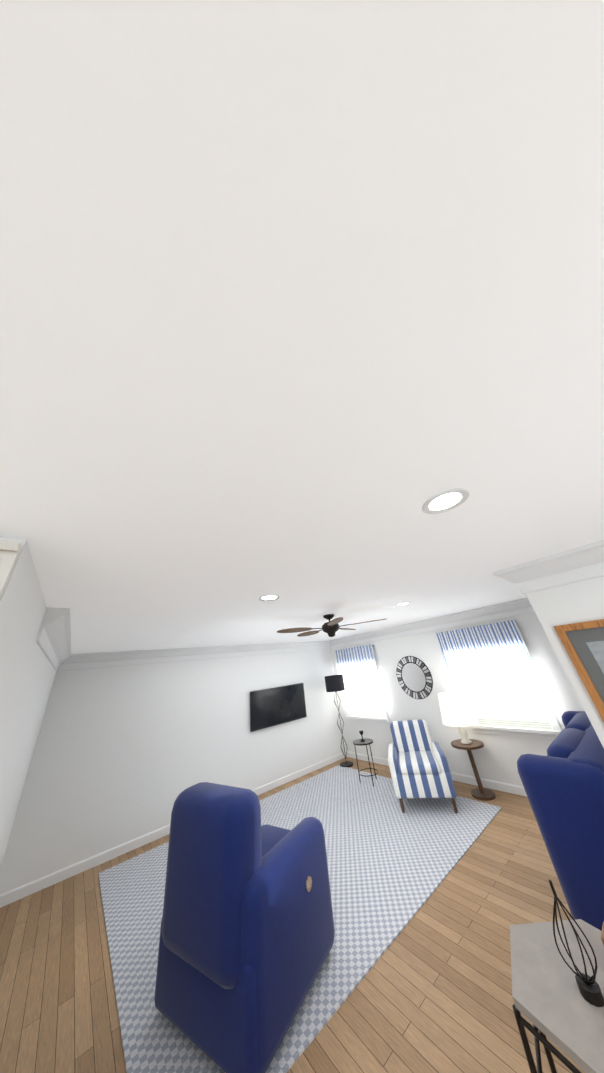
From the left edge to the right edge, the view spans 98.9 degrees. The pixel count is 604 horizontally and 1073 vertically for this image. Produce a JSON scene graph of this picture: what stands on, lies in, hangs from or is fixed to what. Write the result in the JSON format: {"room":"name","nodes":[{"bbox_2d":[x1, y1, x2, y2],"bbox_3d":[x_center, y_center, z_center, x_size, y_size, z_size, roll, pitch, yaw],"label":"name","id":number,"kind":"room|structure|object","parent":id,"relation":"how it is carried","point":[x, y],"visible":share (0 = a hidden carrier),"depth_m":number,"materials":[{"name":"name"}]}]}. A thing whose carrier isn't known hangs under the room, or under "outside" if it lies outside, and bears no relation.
{"room":"living room","nodes":[
{"label":"living room","id":0,"kind":"room"},
{"bbox_2d":[0,536,46,746],"bbox_3d":[-1.625,1.228,0.518,0.980,2.440,1.105,14,-33,-36],"label":"wall block","id":1,"kind":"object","parent":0,"point":[23,607],"visible":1,"depth_m":1.18,"materials":[{"name":"paint"}]},
{"bbox_2d":[0,540,21,598],"bbox_3d":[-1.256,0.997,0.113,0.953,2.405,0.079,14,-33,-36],"label":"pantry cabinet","id":2,"kind":"object","parent":1,"relation":"attached to","point":[10,552],"visible":1,"depth_m":0.90,"materials":[{"name":"white wood"}]},
{"bbox_2d":[0,641,55,868],"bbox_3d":[-2.521,2.178,2.174,0.100,2.440,3.020,14,-33,-36],"label":"wall","id":3,"kind":"structure","parent":0,"point":[18,744],"depth_m":2.13,"materials":[{"name":"paint"}]},
{"bbox_2d":[36,607,71,670],"bbox_3d":[-2.515,1.182,2.691,0.120,0.210,2.880,14,-33,-36],"label":"crown molding","id":4,"kind":"structure","parent":3,"relation":"attached to","point":[53,638],"depth_m":2.08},
{"bbox_2d":[0,649,345,893],"bbox_3d":[-1.289,3.369,4.831,5.600,2.440,0.100,14,-33,-36],"label":"wall","id":5,"kind":"structure","parent":0,"point":[122,755],"depth_m":3.94,"materials":[{"name":"paint"}]},
{"bbox_2d":[0,751,346,907],"bbox_3d":[-1.125,4.383,4.267,5.400,0.100,0.014,14,-33,-36],"label":"baseboard","id":6,"kind":"structure","parent":5,"relation":"attached to","point":[24,890],"depth_m":3.27,"materials":[{"name":"white wood"}]},
{"bbox_2d":[68,640,331,670],"bbox_3d":[-1.346,2.334,5.257,5.400,0.210,0.120,14,-33,-36],"label":"crown molding","id":7,"kind":"structure","parent":5,"relation":"attached to","point":[80,661],"depth_m":4.66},
{"bbox_2d":[250,683,306,731],"bbox_3d":[-0.478,3.494,5.356,1.340,0.650,0.052,14,-33,-36],"label":"wall-mounted tv","id":8,"kind":"object","parent":5,"relation":"attached to","point":[270,707],"visible":1,"depth_m":5.30,"materials":[{"name":"black plastic"}]},
{"bbox_2d":[0,757,584,1072],"bbox_3d":[0.107,1.887,-0.527,10.200,0.050,10.300,14,-33,-36],"label":"floor","id":9,"kind":"structure","parent":0,"point":[431,992],"depth_m":1.79,"materials":[{"name":"brown wood"}]},
{"bbox_2d":[98,765,501,1072],"bbox_3d":[0.089,3.731,3.180,4.000,0.010,3.000,14,-33,-36],"label":"area rug","id":10,"kind":"object","parent":9,"relation":"on","point":[391,865],"visible":0.5,"depth_m":2.46,"materials":[{"name":"grey fabric"}]},
{"bbox_2d":[154,782,334,1072],"bbox_3d":[-0.426,2.558,2.016,0.948,1.100,0.990,-22,-30,28],"label":"recliner","id":11,"kind":"object","parent":10,"relation":"on","point":[247,933],"visible":1,"depth_m":1.63,"materials":[{"name":"blue fabric"}]},
{"bbox_2d":[353,738,377,786],"bbox_3d":[1.135,3.970,4.551,0.370,0.585,0.370,14,-33,-36],"label":"round side table","id":12,"kind":"object","parent":10,"relation":"on","point":[366,742],"visible":0.96,"depth_m":4.58,"materials":[{"name":"brown metal"}]},
{"bbox_2d":[359,730,364,741],"bbox_3d":[1.095,3.643,4.716,0.090,0.150,0.088,14,-33,-36],"label":"candle holder","id":13,"kind":"object","parent":12,"relation":"on","point":[361,733],"visible":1,"depth_m":4.71,"materials":[{"name":"brown metal"}]},
{"bbox_2d":[388,719,457,812],"bbox_3d":[1.734,3.385,3.893,0.800,0.900,0.810,-14,-27,13],"label":"striped armchair","id":14,"kind":"object","parent":10,"relation":"on","point":[418,764],"visible":0.98,"depth_m":3.61,"materials":[{"name":"multicoloured fabric"}]},
{"bbox_2d":[325,674,352,766],"bbox_3d":[0.832,3.993,5.696,0.430,1.640,0.430,14,-33,-36],"label":"floor lamp","id":15,"kind":"object","parent":9,"relation":"on","point":[334,683],"visible":0.96,"depth_m":5.80,"materials":[{"name":"brown metal"}]},
{"bbox_2d":[451,739,495,800],"bbox_3d":[2.534,3.401,3.787,0.440,0.600,0.440,14,-33,-36],"label":"end table","id":16,"kind":"object","parent":9,"relation":"on","point":[481,793],"visible":0.98,"depth_m":3.74,"materials":[{"name":"brown wood"}]},
{"bbox_2d":[438,691,478,743],"bbox_3d":[2.465,2.846,4.068,0.510,0.650,0.510,14,-33,-36],"label":"table lamp","id":17,"kind":"object","parent":16,"relation":"on","point":[456,709],"visible":1,"depth_m":3.96,"materials":[{"name":"white fabric"}]},
{"bbox_2d":[510,919,603,1072],"bbox_3d":[1.170,2.020,0.822,0.667,0.690,0.680,14,-33,-36],"label":"side table","id":18,"kind":"object","parent":9,"relation":"on","point":[554,1006],"visible":1,"depth_m":0.99,"materials":[{"name":"stone"}]},
{"bbox_2d":[548,880,603,1006],"bbox_3d":[1.064,1.583,1.027,0.120,0.290,0.105,14,-33,-36],"label":"decor","id":19,"kind":"object","parent":18,"relation":"on","point":[589,989],"visible":1,"depth_m":0.99,"materials":[{"name":"brown metal"}]},
{"bbox_2d":[601,922,603,944],"bbox_3d":[1.269,1.655,1.017,0.100,0.109,0.080,14,-33,-36],"label":"decor","id":20,"kind":"object","parent":18,"relation":"on","point":[602,935],"visible":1,"depth_m":1.05,"materials":[{"name":"beige"}]},
{"bbox_2d":[517,711,603,930],"bbox_3d":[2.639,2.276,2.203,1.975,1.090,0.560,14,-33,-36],"label":"sofa","id":21,"kind":"object","parent":9,"relation":"on","point":[563,782],"visible":0.83,"depth_m":1.76,"materials":[{"name":"blue fabric"}]},
{"bbox_2d":[0,0,603,653],"bbox_3d":[-0.168,-0.307,0.584,10.200,0.020,10.300,14,-33,-36],"label":"ceiling","id":22,"kind":"structure","parent":0,"point":[302,308],"depth_m":0.44,"materials":[{"name":"paint"}]},
{"bbox_2d":[258,595,279,600],"bbox_3d":[-0.272,0.509,2.138,0.180,0.008,0.180,14,-33,-36],"label":"recessed light","id":23,"kind":"object","parent":22,"relation":"in","point":[268,597],"visible":1,"depth_m":2.14,"materials":[{"name":"white"}]},
{"bbox_2d":[277,614,386,636],"bbox_3d":[0.317,1.131,3.232,1.294,0.259,1.242,14,-33,-36],"label":"ceiling fan","id":24,"kind":"object","parent":22,"relation":"hanging from","point":[330,628],"visible":1,"depth_m":3.10,"materials":[{"name":"brown wood"}]},
{"bbox_2d":[395,602,410,605],"bbox_3d":[1.217,0.815,3.109,0.180,0.008,0.180,14,-33,-36],"label":"recessed light","id":25,"kind":"object","parent":22,"relation":"in","point":[403,603],"visible":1,"depth_m":3.11,"materials":[{"name":"white"}]},
{"bbox_2d":[422,488,468,513],"bbox_3d":[0.589,-0.141,1.065,0.180,0.008,0.180,14,-33,-36],"label":"recessed light","id":26,"kind":"object","parent":22,"relation":"in","point":[445,501],"visible":1,"depth_m":1.06,"materials":[{"name":"white plastic"}]},
{"bbox_2d":[512,540,603,593],"bbox_3d":[2.109,0.127,1.748,0.120,0.210,1.080,14,-33,-36],"label":"crown molding","id":27,"kind":"structure","parent":22,"relation":"attached to","point":[573,565],"depth_m":1.93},
{"bbox_2d":[331,613,584,786],"bbox_3d":[3.989,1.749,2.932,0.100,2.440,10.200,14,-33,-36],"label":"wall","id":28,"kind":"structure","parent":0,"point":[496,757],"depth_m":4.42,"materials":[{"name":"paint"}]},
{"bbox_2d":[334,644,389,724],"bbox_3d":[1.308,3.339,5.881,0.101,1.500,1.230,14,-33,-36],"label":"window","id":29,"kind":"structure","parent":28,"relation":"in","point":[357,668],"depth_m":5.82,"materials":[{"name":"white"}]},
{"bbox_2d":[396,656,432,698],"bbox_3d":[2.154,2.716,4.992,0.022,0.740,0.740,14,-33,-36],"label":"round mirror","id":30,"kind":"object","parent":28,"relation":"attached to","point":[414,677],"visible":1,"depth_m":4.97,"materials":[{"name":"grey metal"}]},
{"bbox_2d":[328,600,534,647],"bbox_3d":[2.220,1.821,5.124,0.120,0.210,4.750,14,-33,-36],"label":"crown molding","id":31,"kind":"structure","parent":28,"relation":"attached to","point":[511,608],"depth_m":4.72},
{"bbox_2d":[347,751,526,796],"bbox_3d":[2.479,3.883,4.170,0.014,0.100,4.870,14,-33,-36],"label":"baseboard","id":32,"kind":"structure","parent":28,"relation":"attached to","point":[500,786],"depth_m":3.97,"materials":[{"name":"white wood"}]},
{"bbox_2d":[436,620,561,739],"bbox_3d":[2.957,2.193,4.024,0.101,1.500,1.240,14,-33,-36],"label":"window","id":33,"kind":"structure","parent":28,"relation":"in","point":[498,682],"depth_m":3.95,"materials":[{"name":"white"}]},
{"bbox_2d":[493,567,529,603],"bbox_3d":[2.628,0.608,2.825,2.380,0.210,0.120,14,-33,-36],"label":"crown molding","id":34,"kind":"structure","parent":28,"relation":"attached to","point":[507,574],"depth_m":2.16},
{"bbox_2d":[525,576,603,747],"bbox_3d":[3.220,1.360,1.974,2.380,2.440,1.120,14,-33,-36],"label":"wall","id":35,"kind":"structure","parent":0,"point":[575,602],"depth_m":1.88,"materials":[{"name":"paint"}]},
{"bbox_2d":[554,619,603,721],"bbox_3d":[2.211,0.785,1.462,0.028,0.695,0.940,14,-33,-36],"label":"picture frame","id":36,"kind":"object","parent":35,"relation":"attached to","point":[583,643],"visible":1,"depth_m":1.77,"materials":[{"name":"brown wood"}]}
]}

